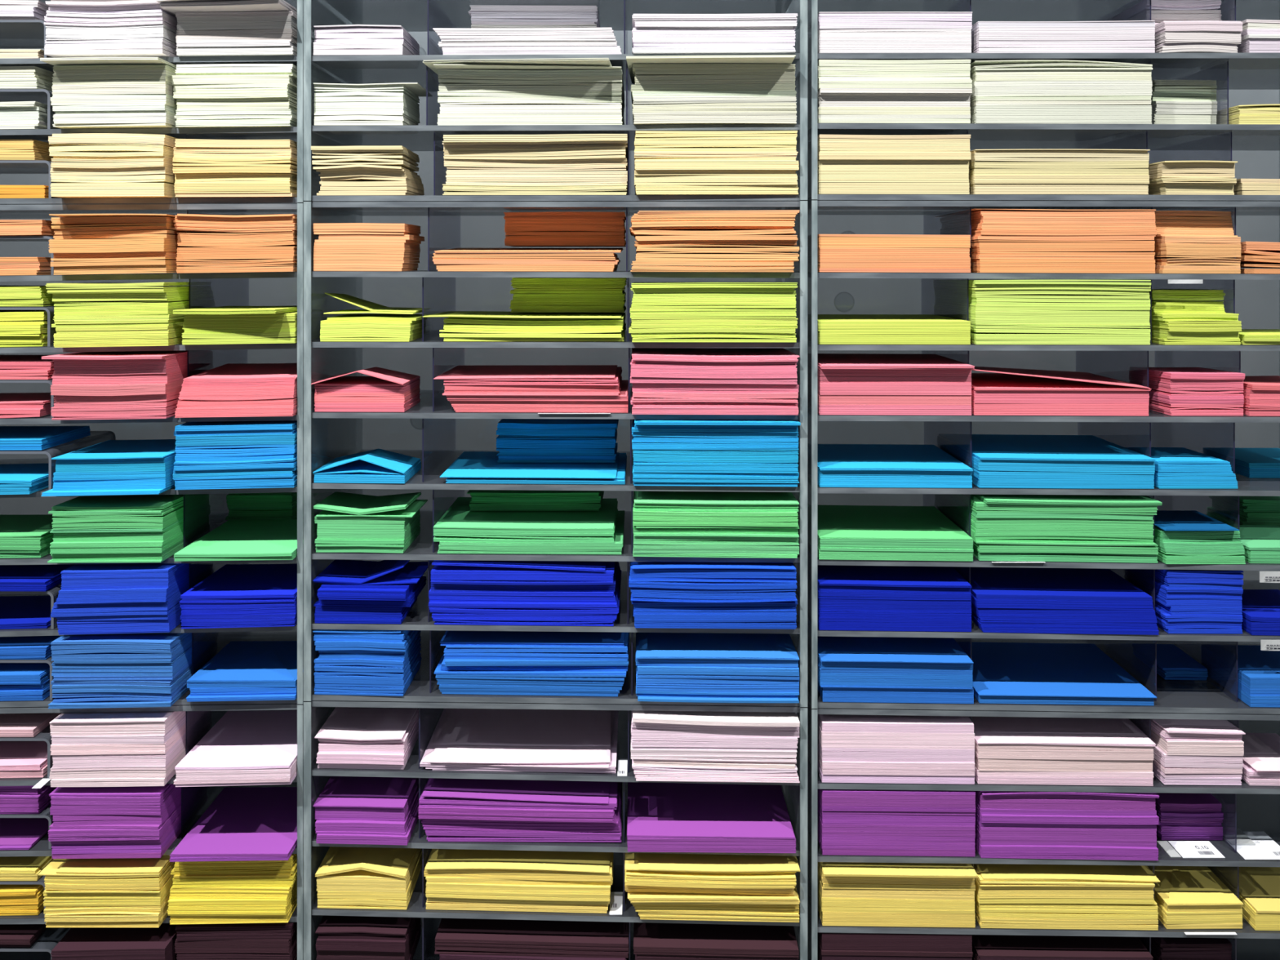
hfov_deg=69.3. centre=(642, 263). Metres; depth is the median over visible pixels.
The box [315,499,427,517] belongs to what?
folded card
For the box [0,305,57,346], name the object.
acrylic riser
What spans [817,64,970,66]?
paper sheet
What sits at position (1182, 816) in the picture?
stack
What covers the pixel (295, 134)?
shelf unit
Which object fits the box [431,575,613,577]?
paper sheet
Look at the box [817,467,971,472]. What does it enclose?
paper sheet
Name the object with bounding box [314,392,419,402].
folded card
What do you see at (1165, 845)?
paper slip
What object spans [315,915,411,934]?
folded card
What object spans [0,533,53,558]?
stack
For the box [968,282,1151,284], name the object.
paper sheet
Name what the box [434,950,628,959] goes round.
paper stack
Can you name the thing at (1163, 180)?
stack
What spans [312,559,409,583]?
folded card
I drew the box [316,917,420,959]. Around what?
folded card
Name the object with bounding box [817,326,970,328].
paper sheet
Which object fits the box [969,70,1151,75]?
paper sheet
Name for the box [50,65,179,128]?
stack
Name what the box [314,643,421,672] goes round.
folded card
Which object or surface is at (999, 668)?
paper sheet
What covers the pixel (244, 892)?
stack
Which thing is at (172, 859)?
stack
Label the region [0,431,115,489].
acrylic riser
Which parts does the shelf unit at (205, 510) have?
shelf, shelf, shelf, shelf, shelf, shelf, shelf, panel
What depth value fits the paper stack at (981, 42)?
1.60 m
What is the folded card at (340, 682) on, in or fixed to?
on the folded card at (316, 684)
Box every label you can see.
[1168,279,1203,283]
[1259,571,1279,582]
[1260,640,1279,650]
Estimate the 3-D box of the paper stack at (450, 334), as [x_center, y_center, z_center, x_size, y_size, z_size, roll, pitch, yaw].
[-0.192,0.123,1.710,0.320,0.025,0.225,0,0,0]
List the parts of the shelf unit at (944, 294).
panel, shelf, shelf, shelf, shelf, shelf, shelf, shelf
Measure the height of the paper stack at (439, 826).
0.063 m
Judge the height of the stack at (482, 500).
0.033 m
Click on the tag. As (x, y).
(1242, 838)
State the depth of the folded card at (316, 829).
1.60 m
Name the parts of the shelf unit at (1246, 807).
panel, shelf, shelf, shelf, shelf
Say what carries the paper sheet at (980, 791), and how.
on the paper sheet at (1045, 795)
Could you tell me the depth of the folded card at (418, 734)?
1.60 m
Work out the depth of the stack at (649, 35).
1.59 m
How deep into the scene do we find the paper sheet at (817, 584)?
1.60 m
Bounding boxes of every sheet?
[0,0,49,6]
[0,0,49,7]
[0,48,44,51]
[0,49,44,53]
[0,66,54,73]
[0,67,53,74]
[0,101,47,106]
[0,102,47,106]
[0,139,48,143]
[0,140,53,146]
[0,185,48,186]
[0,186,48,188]
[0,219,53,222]
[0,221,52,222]
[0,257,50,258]
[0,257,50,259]
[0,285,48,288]
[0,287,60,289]
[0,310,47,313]
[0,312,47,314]
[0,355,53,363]
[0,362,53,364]
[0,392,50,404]
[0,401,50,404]
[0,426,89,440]
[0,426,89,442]
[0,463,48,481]
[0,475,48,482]
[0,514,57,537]
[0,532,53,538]
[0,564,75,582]
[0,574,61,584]
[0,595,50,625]
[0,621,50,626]
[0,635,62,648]
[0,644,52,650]
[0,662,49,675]
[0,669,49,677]
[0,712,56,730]
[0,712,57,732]
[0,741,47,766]
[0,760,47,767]
[0,786,32,787]
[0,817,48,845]
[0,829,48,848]
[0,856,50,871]
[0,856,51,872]
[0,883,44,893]
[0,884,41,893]
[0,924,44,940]
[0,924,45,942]
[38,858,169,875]
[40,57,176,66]
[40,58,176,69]
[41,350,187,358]
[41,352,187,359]
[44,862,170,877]
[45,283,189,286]
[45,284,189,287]
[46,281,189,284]
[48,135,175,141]
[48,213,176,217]
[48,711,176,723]
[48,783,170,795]
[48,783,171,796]
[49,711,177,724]
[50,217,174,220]
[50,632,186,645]
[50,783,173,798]
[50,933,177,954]
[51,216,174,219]
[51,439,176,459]
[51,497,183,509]
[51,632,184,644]
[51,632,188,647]
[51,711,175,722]
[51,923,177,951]
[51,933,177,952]
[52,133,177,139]
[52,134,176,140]
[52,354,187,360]
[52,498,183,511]
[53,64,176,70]
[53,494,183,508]
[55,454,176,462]
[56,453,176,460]
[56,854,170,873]
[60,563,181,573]
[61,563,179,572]
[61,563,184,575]
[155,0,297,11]
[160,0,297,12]
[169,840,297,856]
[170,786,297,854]
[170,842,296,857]
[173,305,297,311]
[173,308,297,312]
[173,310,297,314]
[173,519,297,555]
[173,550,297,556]
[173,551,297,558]
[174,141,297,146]
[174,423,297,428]
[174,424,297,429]
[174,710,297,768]
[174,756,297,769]
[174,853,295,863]
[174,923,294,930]
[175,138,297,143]
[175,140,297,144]
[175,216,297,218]
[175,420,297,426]
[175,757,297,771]
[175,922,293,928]
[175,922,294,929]
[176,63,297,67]
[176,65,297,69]
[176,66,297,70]
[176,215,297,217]
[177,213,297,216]
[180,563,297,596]
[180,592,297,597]
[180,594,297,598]
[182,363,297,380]
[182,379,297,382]
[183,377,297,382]
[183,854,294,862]
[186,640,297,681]
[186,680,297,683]
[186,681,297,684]
[312,776,417,808]
[314,706,417,740]
[417,805,613,813]
[417,808,614,814]
[418,777,617,804]
[418,785,617,807]
[418,804,614,808]
[419,708,618,767]
[419,764,615,768]
[419,765,615,769]
[419,804,616,809]
[421,708,614,768]
[421,777,609,804]
[422,57,611,64]
[422,58,611,74]
[422,311,622,318]
[423,871,611,878]
[423,873,611,879]
[424,848,613,874]
[424,855,613,876]
[424,875,611,881]
[425,766,615,772]
[425,848,609,872]
[429,708,611,764]
[431,560,606,570]
[431,561,614,573]
[431,564,605,571]
[431,572,613,574]
[431,573,613,576]
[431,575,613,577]
[431,577,613,580]
[432,27,611,32]
[432,256,618,258]
[432,257,618,260]
[432,259,620,262]
[433,64,621,70]
[433,253,617,255]
[433,364,617,378]
[433,497,617,529]
[433,501,617,533]
[433,511,617,541]
[433,528,613,531]
[433,531,613,534]
[433,532,613,536]
[433,533,613,539]
[434,28,612,33]
[434,248,622,251]
[434,254,617,257]
[435,30,613,32]
[435,248,623,253]
[435,918,628,945]
[435,922,629,947]
[435,924,629,951]
[435,928,629,953]
[435,940,627,946]
[435,943,628,950]
[435,947,627,955]
[436,31,613,34]
[437,32,613,37]
[437,69,622,72]
[437,71,624,93]
[437,73,622,76]
[440,34,613,37]
[440,35,615,39]
[440,451,619,478]
[440,630,624,644]
[440,632,625,645]
[440,633,625,646]
[442,139,627,142]
[442,141,627,145]
[442,708,610,763]
[443,133,627,137]
[443,135,627,138]
[443,137,627,141]
[443,143,626,146]
[443,145,627,156]
[443,316,625,323]
[443,319,625,327]
[443,369,622,385]
[444,315,625,322]
[444,318,625,325]
[444,322,624,328]
[444,366,621,381]
[444,368,622,382]
[444,378,620,386]
[444,386,618,388]
[444,388,618,390]
[444,632,628,650]
[444,643,628,656]
[444,650,627,652]
[445,455,626,481]
[445,473,626,484]
[445,632,627,648]
[447,461,626,483]
[448,312,625,319]
[461,868,606,873]
[479,453,626,479]
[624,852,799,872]
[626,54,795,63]
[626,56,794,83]
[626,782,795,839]
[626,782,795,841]
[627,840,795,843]
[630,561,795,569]
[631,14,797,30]
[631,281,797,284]
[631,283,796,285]
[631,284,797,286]
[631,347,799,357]
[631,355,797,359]
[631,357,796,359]
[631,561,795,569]
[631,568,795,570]
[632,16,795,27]
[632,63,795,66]
[632,710,799,724]
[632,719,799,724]
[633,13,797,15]
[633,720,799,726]
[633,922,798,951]
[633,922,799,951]
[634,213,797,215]
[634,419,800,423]
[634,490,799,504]
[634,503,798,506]
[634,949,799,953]
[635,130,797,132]
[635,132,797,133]
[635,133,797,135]
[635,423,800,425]
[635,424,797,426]
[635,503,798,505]
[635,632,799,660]
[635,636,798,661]
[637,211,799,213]
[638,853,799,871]
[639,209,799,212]
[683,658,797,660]
[817,11,972,15]
[817,13,972,17]
[817,14,972,18]
[817,16,972,20]
[817,17,971,21]
[817,18,972,23]
[817,21,972,25]
[817,59,970,62]
[817,60,970,63]
[817,62,970,64]
[817,63,970,66]
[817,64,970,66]
[817,66,970,68]
[817,67,970,70]
[817,134,970,137]
[817,136,970,138]
[817,137,970,140]
[817,138,969,141]
[817,139,969,142]
[817,141,969,144]
[817,142,969,145]
[817,234,970,235]
[817,235,970,237]
[817,236,970,239]
[817,238,970,240]
[817,240,970,241]
[817,241,970,243]
[817,243,970,244]
[817,314,970,322]
[817,321,970,323]
[817,323,970,324]
[817,324,970,326]
[817,325,970,327]
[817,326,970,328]
[817,328,970,329]
[817,353,974,366]
[817,364,974,368]
[817,365,974,368]
[817,366,971,370]
[817,368,971,371]
[817,369,971,373]
[817,370,971,373]
[817,444,973,470]
[817,466,973,471]
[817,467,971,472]
[817,470,971,474]
[817,471,971,475]
[817,471,971,475]
[817,473,972,477]
[817,505,973,539]
[817,534,973,542]
[817,537,973,543]
[817,537,973,545]
[817,538,973,546]
[817,540,973,547]
[817,564,971,586]
[817,580,971,587]
[817,582,943,587]
[817,582,971,589]
[817,584,970,591]
[817,586,970,592]
[817,587,971,594]
[817,635,973,663]
[817,652,973,664]
[817,654,973,666]
[817,656,973,667]
[817,657,973,668]
[817,658,973,670]
[817,714,973,727]
[817,714,973,729]
[817,715,973,728]
[817,715,973,731]
[817,718,973,733]
[817,720,974,734]
[817,789,975,803]
[817,862,974,879]
[817,864,974,879]
[818,714,973,725]
[818,789,975,801]
[818,932,971,946]
[819,537,973,541]
[819,789,975,798]
[819,790,975,799]
[819,862,977,877]
[819,932,972,942]
[819,933,972,942]
[820,789,975,795]
[820,790,975,796]
[820,862,977,876]
[820,932,972,940]
[821,662,962,664]
[821,932,972,936]
[821,933,972,937]
[821,940,972,944]
[822,789,975,794]
[968,159,1148,162]
[968,280,1151,281]
[968,280,1151,284]
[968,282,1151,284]
[968,284,1151,286]
[968,285,1151,288]
[968,287,1151,290]
[968,288,1149,293]
[969,59,1152,68]
[969,64,1151,71]
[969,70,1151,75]
[969,71,1151,77]
[969,73,1151,78]
[969,148,1150,151]
[969,157,1149,160]
[970,62,1152,70]
[970,67,1152,73]
[970,152,1149,155]
[970,373,1151,389]
[970,493,1157,506]
[970,501,1156,508]
[970,502,1157,510]
[970,503,1156,512]
[970,567,1151,598]
[970,591,1152,599]
[970,591,1152,601]
[970,592,1152,603]
[970,598,1152,607]
[971,22,1155,28]
[971,23,1155,30]
[971,25,1155,31]
[971,26,1155,33]
[971,27,1155,35]
[971,29,1155,36]
[971,151,1147,153]
[971,154,1149,156]
[971,155,1149,158]
[971,208,1155,212]
[971,210,1154,214]
[971,213,1155,216]
[971,214,1155,217]
[971,216,1155,219]
[971,217,1155,221]
[971,219,1155,222]
[971,366,1150,388]
[971,387,1150,391]
[971,388,1148,392]
[971,391,1149,395]
[971,393,1149,395]
[971,394,1149,397]
[971,434,1155,460]
[971,453,1155,461]
[971,454,1155,462]
[971,457,1155,463]
[971,457,1155,466]
[971,460,1155,466]
[971,461,1155,469]
[971,596,1152,604]
[971,600,1153,608]
[971,641,1156,697]
[971,934,1153,958]
[971,944,979,959]
[972,20,1155,26]
[972,493,1161,505]
[972,716,1155,745]
[972,943,1019,959]
[973,688,1153,700]
[973,688,1154,698]
[973,691,1154,701]
[973,692,1154,702]
[973,693,1154,704]
[973,694,1154,705]
[973,863,1156,882]
[973,945,1125,959]
[974,739,1155,746]
[974,741,1153,748]
[974,742,1153,751]
[974,744,1153,752]
[974,791,1155,803]
[974,863,1159,882]
[974,877,1132,887]
[974,879,1153,888]
[974,880,1153,889]
[975,494,1162,504]
[975,742,1153,747]
[975,747,1153,753]
[975,791,1155,801]
[975,793,1155,804]
[975,877,1155,887]
[976,791,1155,799]
[977,494,1162,503]
[977,791,1155,799]
[977,877,1155,885]
[979,791,1159,798]
[979,956,1152,959]
[980,791,1159,796]
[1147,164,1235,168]
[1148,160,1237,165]
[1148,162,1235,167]
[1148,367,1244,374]
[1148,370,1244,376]
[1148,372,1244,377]
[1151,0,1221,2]
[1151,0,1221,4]
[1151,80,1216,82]
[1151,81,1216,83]
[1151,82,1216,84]
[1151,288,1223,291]
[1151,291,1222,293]
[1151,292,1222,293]
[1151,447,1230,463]
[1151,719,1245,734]
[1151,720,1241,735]
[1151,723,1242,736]
[1152,937,1231,947]
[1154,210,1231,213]
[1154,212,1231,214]
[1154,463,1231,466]
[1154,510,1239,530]
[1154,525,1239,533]
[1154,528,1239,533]
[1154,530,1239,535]
[1154,866,1243,905]
[1154,890,1242,907]
[1154,937,1231,945]
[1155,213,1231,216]
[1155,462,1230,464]
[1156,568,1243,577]
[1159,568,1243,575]
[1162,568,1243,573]
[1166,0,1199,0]
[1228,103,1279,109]
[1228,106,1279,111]
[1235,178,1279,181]
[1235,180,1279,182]
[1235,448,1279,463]
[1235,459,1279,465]
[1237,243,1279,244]
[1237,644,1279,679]
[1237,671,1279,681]
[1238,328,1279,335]
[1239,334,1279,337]
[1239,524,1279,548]
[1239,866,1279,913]
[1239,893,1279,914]
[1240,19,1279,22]
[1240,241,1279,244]
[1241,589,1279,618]
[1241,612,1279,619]
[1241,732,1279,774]
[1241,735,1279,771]
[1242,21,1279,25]
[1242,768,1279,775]
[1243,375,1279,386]
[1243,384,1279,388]
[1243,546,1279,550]
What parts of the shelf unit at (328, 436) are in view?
panel, shelf, shelf, shelf, shelf, shelf, shelf, shelf, panel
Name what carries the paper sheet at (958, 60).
on the paper sheet at (819, 62)
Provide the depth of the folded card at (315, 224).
1.60 m
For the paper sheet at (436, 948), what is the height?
0.016 m
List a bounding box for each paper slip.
[31,778,51,788]
[537,413,610,413]
[991,561,1044,562]
[1156,840,1181,857]
[1184,932,1236,934]
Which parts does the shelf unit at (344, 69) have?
panel, shelf, shelf, shelf, shelf, panel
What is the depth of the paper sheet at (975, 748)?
1.60 m
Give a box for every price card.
[609,892,622,915]
[617,760,627,776]
[1168,840,1225,857]
[1236,831,1279,859]
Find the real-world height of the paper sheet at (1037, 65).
0.007 m
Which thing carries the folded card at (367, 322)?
on the folded card at (419, 323)
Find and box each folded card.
[311,145,418,156]
[311,147,419,158]
[311,150,419,160]
[311,155,417,166]
[311,158,418,169]
[311,162,418,171]
[311,366,419,384]
[312,151,419,162]
[312,448,420,473]
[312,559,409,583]
[312,629,402,633]
[313,24,417,42]
[313,40,416,54]
[313,43,413,54]
[313,44,412,54]
[313,46,409,54]
[313,48,408,54]
[313,50,407,55]
[313,52,405,55]
[313,82,426,96]
[313,164,417,174]
[313,222,420,228]
[313,226,420,231]
[313,229,420,234]
[313,231,419,235]
[313,245,420,248]
[313,247,420,251]
[313,249,420,253]
[313,251,419,254]
[313,253,419,257]
[313,257,419,260]
[313,260,419,262]
[313,262,417,266]
[313,266,417,267]
[313,267,417,271]
[313,459,420,475]
[313,491,421,513]
[313,493,421,515]
[313,561,427,585]
[313,599,403,607]
[313,630,409,639]
[314,27,418,44]
[314,29,419,48]
[314,32,419,49]
[314,38,419,54]
[314,40,417,54]
[314,84,418,97]
[314,86,419,100]
[314,89,419,102]
[314,91,419,106]
[314,93,418,107]
[314,96,419,110]
[314,99,419,112]
[314,101,419,114]
[314,102,419,116]
[314,106,419,119]
[314,108,419,120]
[314,110,419,123]
[314,112,417,124]
[314,115,417,125]
[314,117,413,125]
[314,120,408,125]
[314,123,406,125]
[314,242,419,247]
[314,376,420,386]
[314,378,420,389]
[314,383,420,393]
[314,385,419,395]
[314,386,419,396]
[314,388,419,399]
[314,390,420,401]
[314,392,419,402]
[314,395,419,406]
[314,398,420,409]
[314,461,421,477]
[314,462,421,479]
[314,465,421,481]
[314,466,421,483]
[314,515,406,519]
[314,517,408,521]
[314,606,408,616]
[314,608,408,617]
[314,630,408,637]
[314,630,415,646]
[314,635,420,664]
[314,642,420,670]
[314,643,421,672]
[314,647,421,677]
[314,652,419,680]
[314,653,421,683]
[314,656,420,684]
[314,660,421,689]
[314,662,420,693]
[314,666,420,696]
[315,35,419,51]
[315,35,419,53]
[315,167,419,177]
[315,239,421,244]
[315,381,420,391]
[315,393,420,404]
[315,397,419,408]
[315,400,420,412]
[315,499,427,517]
[315,517,409,524]
[315,521,420,542]
[315,523,420,544]
[315,526,420,546]
[315,528,420,548]
[315,529,420,550]
[315,533,419,553]
[315,597,417,622]
[315,598,417,623]
[315,600,414,619]
[315,606,402,608]
[315,606,404,611]
[315,606,406,613]
[315,630,417,648]
[315,630,419,651]
[315,638,421,667]
[315,657,421,688]
[315,732,418,764]
[315,777,417,809]
[315,777,418,812]
[315,780,418,814]
[315,782,418,817]
[315,786,418,818]
[315,786,418,821]
[315,789,418,826]
[315,794,418,828]
[315,795,418,830]
[315,796,418,832]
[315,800,418,835]
[315,814,418,843]
[315,846,416,876]
[315,848,416,878]
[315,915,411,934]
[315,917,414,946]
[315,917,415,947]
[315,917,416,949]
[315,917,417,952]
[316,192,413,195]
[316,511,420,531]
[316,513,420,533]
[316,516,420,536]
[316,520,420,539]
[316,582,415,596]
[316,723,418,757]
[316,726,418,759]
[316,727,418,760]
[316,730,418,763]
[316,804,418,839]
[316,812,418,840]
[316,817,418,844]
[316,848,417,879]
[316,848,418,883]
[316,848,420,884]
[316,848,421,888]
[316,848,422,890]
[316,848,422,893]
[316,850,419,886]
[316,917,413,943]
[316,917,417,955]
[316,917,418,957]
[316,917,419,959]
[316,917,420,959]
[316,918,419,959]
[317,510,419,528]
[317,517,412,526]
[317,518,420,537]
[317,582,413,594]
[317,582,417,599]
[317,583,412,592]
[317,709,418,742]
[317,733,418,764]
[317,736,418,769]
[317,851,422,895]
[317,855,422,897]
[317,857,422,900]
[317,859,422,903]
[317,862,422,906]
[317,865,422,907]
[317,869,421,909]
[318,171,421,181]
[318,235,424,241]
[318,576,422,600]
[318,633,420,660]
[318,636,415,653]
[318,715,418,747]
[318,718,418,751]
[318,721,418,753]
[318,723,416,749]
[318,734,418,767]
[318,917,412,936]
[318,917,413,940]
[319,181,423,188]
[319,191,421,195]
[319,234,424,238]
[319,576,426,600]
[319,578,426,602]
[319,582,426,606]
[319,630,420,657]
[319,740,404,743]
[320,169,421,179]
[320,173,422,183]
[320,176,423,186]
[320,183,424,191]
[320,186,423,193]
[320,188,424,195]
[320,319,422,323]
[320,320,422,324]
[320,321,422,327]
[320,324,422,328]
[320,325,422,331]
[320,328,422,333]
[320,329,422,335]
[320,332,422,337]
[320,333,422,339]
[320,335,422,341]
[320,581,426,604]
[320,582,411,588]
[323,309,422,314]
[324,293,422,311]
[327,313,422,319]
[327,317,422,320]
[406,920,420,959]
[407,921,421,959]
[408,924,421,959]
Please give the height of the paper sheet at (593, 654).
0.007 m
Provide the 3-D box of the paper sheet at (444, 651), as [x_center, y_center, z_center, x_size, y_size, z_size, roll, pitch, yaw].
[-0.185,0.677,1.718,0.321,0.006,0.218,0,0,0]
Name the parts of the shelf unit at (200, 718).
shelf, shelf, shelf, shelf, panel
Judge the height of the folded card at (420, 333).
0.006 m
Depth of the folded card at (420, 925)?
1.67 m
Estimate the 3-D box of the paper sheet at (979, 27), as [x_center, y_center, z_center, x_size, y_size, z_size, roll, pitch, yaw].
[0.734,-0.408,1.715,0.306,0.003,0.226,0,0,0]
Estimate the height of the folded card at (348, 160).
0.009 m
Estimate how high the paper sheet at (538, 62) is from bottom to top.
0.009 m
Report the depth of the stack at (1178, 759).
1.60 m
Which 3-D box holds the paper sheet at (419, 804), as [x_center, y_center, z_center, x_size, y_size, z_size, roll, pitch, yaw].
[-0.217,0.940,1.708,0.338,0.012,0.215,0,0,0]
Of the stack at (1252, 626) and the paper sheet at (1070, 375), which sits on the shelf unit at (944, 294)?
the stack at (1252, 626)
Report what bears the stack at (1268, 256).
on the shelf unit at (944, 294)
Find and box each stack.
[0,2,48,20]
[0,51,44,58]
[0,68,53,91]
[0,103,47,129]
[0,142,55,162]
[0,187,48,198]
[0,222,66,236]
[0,259,50,275]
[0,288,63,306]
[0,313,47,346]
[0,364,54,379]
[0,402,50,417]
[0,428,90,449]
[0,476,48,494]
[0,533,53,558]
[0,575,62,591]
[0,622,50,629]
[0,647,52,659]
[0,671,49,701]
[0,712,62,737]
[0,760,47,777]
[0,785,57,813]
[0,831,48,849]
[0,857,53,880]
[0,885,44,915]
[0,924,47,946]
[41,456,177,496]
[43,862,174,927]
[44,0,178,57]
[45,285,189,347]
[47,499,183,563]
[48,137,178,198]
[48,219,186,275]
[48,632,191,708]
[48,711,186,786]
[48,783,181,858]
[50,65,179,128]
[50,355,187,420]
[50,563,189,635]
[51,935,177,959]
[160,0,297,56]
[167,853,297,924]
[169,841,297,862]
[171,67,297,128]
[172,142,297,197]
[173,217,297,273]
[173,426,297,489]
[173,760,297,786]
[174,380,297,417]
[174,553,297,561]
[174,922,297,959]
[179,595,297,628]
[182,311,297,344]
[186,682,297,702]
[225,492,297,520]
[417,782,622,842]
[425,852,613,913]
[428,561,621,626]
[432,714,618,773]
[433,261,619,271]
[433,509,624,554]
[434,632,629,696]
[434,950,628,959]
[437,75,624,124]
[438,38,621,54]
[439,322,626,341]
[442,146,627,195]
[442,376,628,413]
[466,489,604,511]
[468,4,599,28]
[495,418,618,462]
[503,211,626,246]
[509,277,626,312]
[624,870,799,922]
[626,840,795,853]
[628,286,797,342]
[628,561,797,629]
[629,214,799,271]
[630,354,799,414]
[630,710,799,782]
[631,17,797,53]
[631,65,796,124]
[631,419,799,486]
[632,490,799,558]
[633,949,799,959]
[634,134,799,195]
[635,632,799,702]
[817,22,972,53]
[817,69,972,123]
[817,144,971,194]
[817,244,970,272]
[817,328,970,344]
[817,372,971,415]
[817,474,972,488]
[817,542,973,561]
[817,590,971,631]
[817,660,973,703]
[817,722,974,784]
[817,789,975,856]
[817,862,975,927]
[817,932,973,959]
[968,160,1149,195]
[968,291,1150,344]
[969,75,1152,124]
[970,395,1149,415]
[970,506,1158,563]
[971,31,1155,53]
[971,221,1156,273]
[971,463,1155,488]
[971,600,1159,635]
[974,746,1153,786]
[974,794,1159,860]
[974,882,1158,930]
[1147,165,1236,195]
[1148,373,1244,415]
[1151,2,1242,53]
[1151,84,1217,124]
[1151,293,1241,344]
[1151,724,1244,785]
[1151,937,1231,959]
[1152,214,1240,273]
[1153,464,1238,488]
[1154,531,1245,564]
[1154,893,1242,928]
[1155,568,1243,633]
[1155,792,1223,839]
[1156,644,1208,679]
[1228,108,1279,124]
[1231,181,1279,195]
[1235,244,1279,273]
[1235,460,1279,478]
[1236,22,1279,53]
[1236,336,1279,344]
[1237,672,1279,706]
[1239,496,1279,527]
[1239,897,1279,930]
[1240,386,1279,416]
[1240,547,1279,563]
[1240,768,1279,786]
[1241,614,1279,635]
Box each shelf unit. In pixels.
[0,0,306,204]
[0,203,303,707]
[0,703,303,959]
[303,0,807,201]
[303,200,807,706]
[303,700,807,959]
[806,0,1279,201]
[807,200,1279,714]
[807,697,1279,959]
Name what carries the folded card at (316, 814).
on the folded card at (418, 786)
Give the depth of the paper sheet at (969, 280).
1.60 m
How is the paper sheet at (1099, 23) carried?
on the paper sheet at (1101, 24)
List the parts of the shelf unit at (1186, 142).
panel, shelf, shelf, shelf, shelf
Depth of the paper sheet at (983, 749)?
1.60 m
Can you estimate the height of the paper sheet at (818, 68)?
0.004 m
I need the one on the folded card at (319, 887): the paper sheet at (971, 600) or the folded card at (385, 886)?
the folded card at (385, 886)
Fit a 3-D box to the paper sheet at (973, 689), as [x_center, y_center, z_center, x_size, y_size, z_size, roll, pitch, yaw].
[0.735,0.754,1.716,0.302,0.006,0.225,0,0,0]
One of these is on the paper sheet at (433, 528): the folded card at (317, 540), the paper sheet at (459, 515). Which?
the paper sheet at (459, 515)
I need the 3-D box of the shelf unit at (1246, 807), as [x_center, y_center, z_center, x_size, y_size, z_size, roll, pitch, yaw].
[0.801,1.256,1.746,1.018,0.973,0.300,0,0,0]
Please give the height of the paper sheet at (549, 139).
0.008 m
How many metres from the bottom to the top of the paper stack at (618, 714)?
0.008 m
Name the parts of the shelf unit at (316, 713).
panel, shelf, shelf, shelf, shelf, panel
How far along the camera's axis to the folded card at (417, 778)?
1.61 m
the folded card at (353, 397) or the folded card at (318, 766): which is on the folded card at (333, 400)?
the folded card at (353, 397)
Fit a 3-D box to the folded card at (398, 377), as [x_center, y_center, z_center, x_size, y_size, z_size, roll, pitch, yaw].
[-0.490,0.197,1.649,0.158,0.024,0.115,0,0,0]
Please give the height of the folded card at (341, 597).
0.004 m
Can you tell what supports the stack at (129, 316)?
on the shelf unit at (205, 510)
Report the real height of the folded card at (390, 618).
0.004 m
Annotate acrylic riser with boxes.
[0,19,53,57]
[0,88,61,128]
[0,160,63,198]
[0,235,111,275]
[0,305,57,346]
[0,378,57,417]
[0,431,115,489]
[0,582,62,629]
[0,655,53,699]
[0,724,53,778]
[0,803,53,848]
[0,875,45,915]
[0,927,70,959]
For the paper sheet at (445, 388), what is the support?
on the paper stack at (463, 401)
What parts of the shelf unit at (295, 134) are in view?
shelf, shelf, shelf, shelf, panel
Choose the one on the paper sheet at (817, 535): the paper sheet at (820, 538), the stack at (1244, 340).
the paper sheet at (820, 538)
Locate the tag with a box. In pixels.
[1236,828,1255,844]
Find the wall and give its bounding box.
[0,26,1279,645]
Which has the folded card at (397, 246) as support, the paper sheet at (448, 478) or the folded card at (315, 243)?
the folded card at (315, 243)

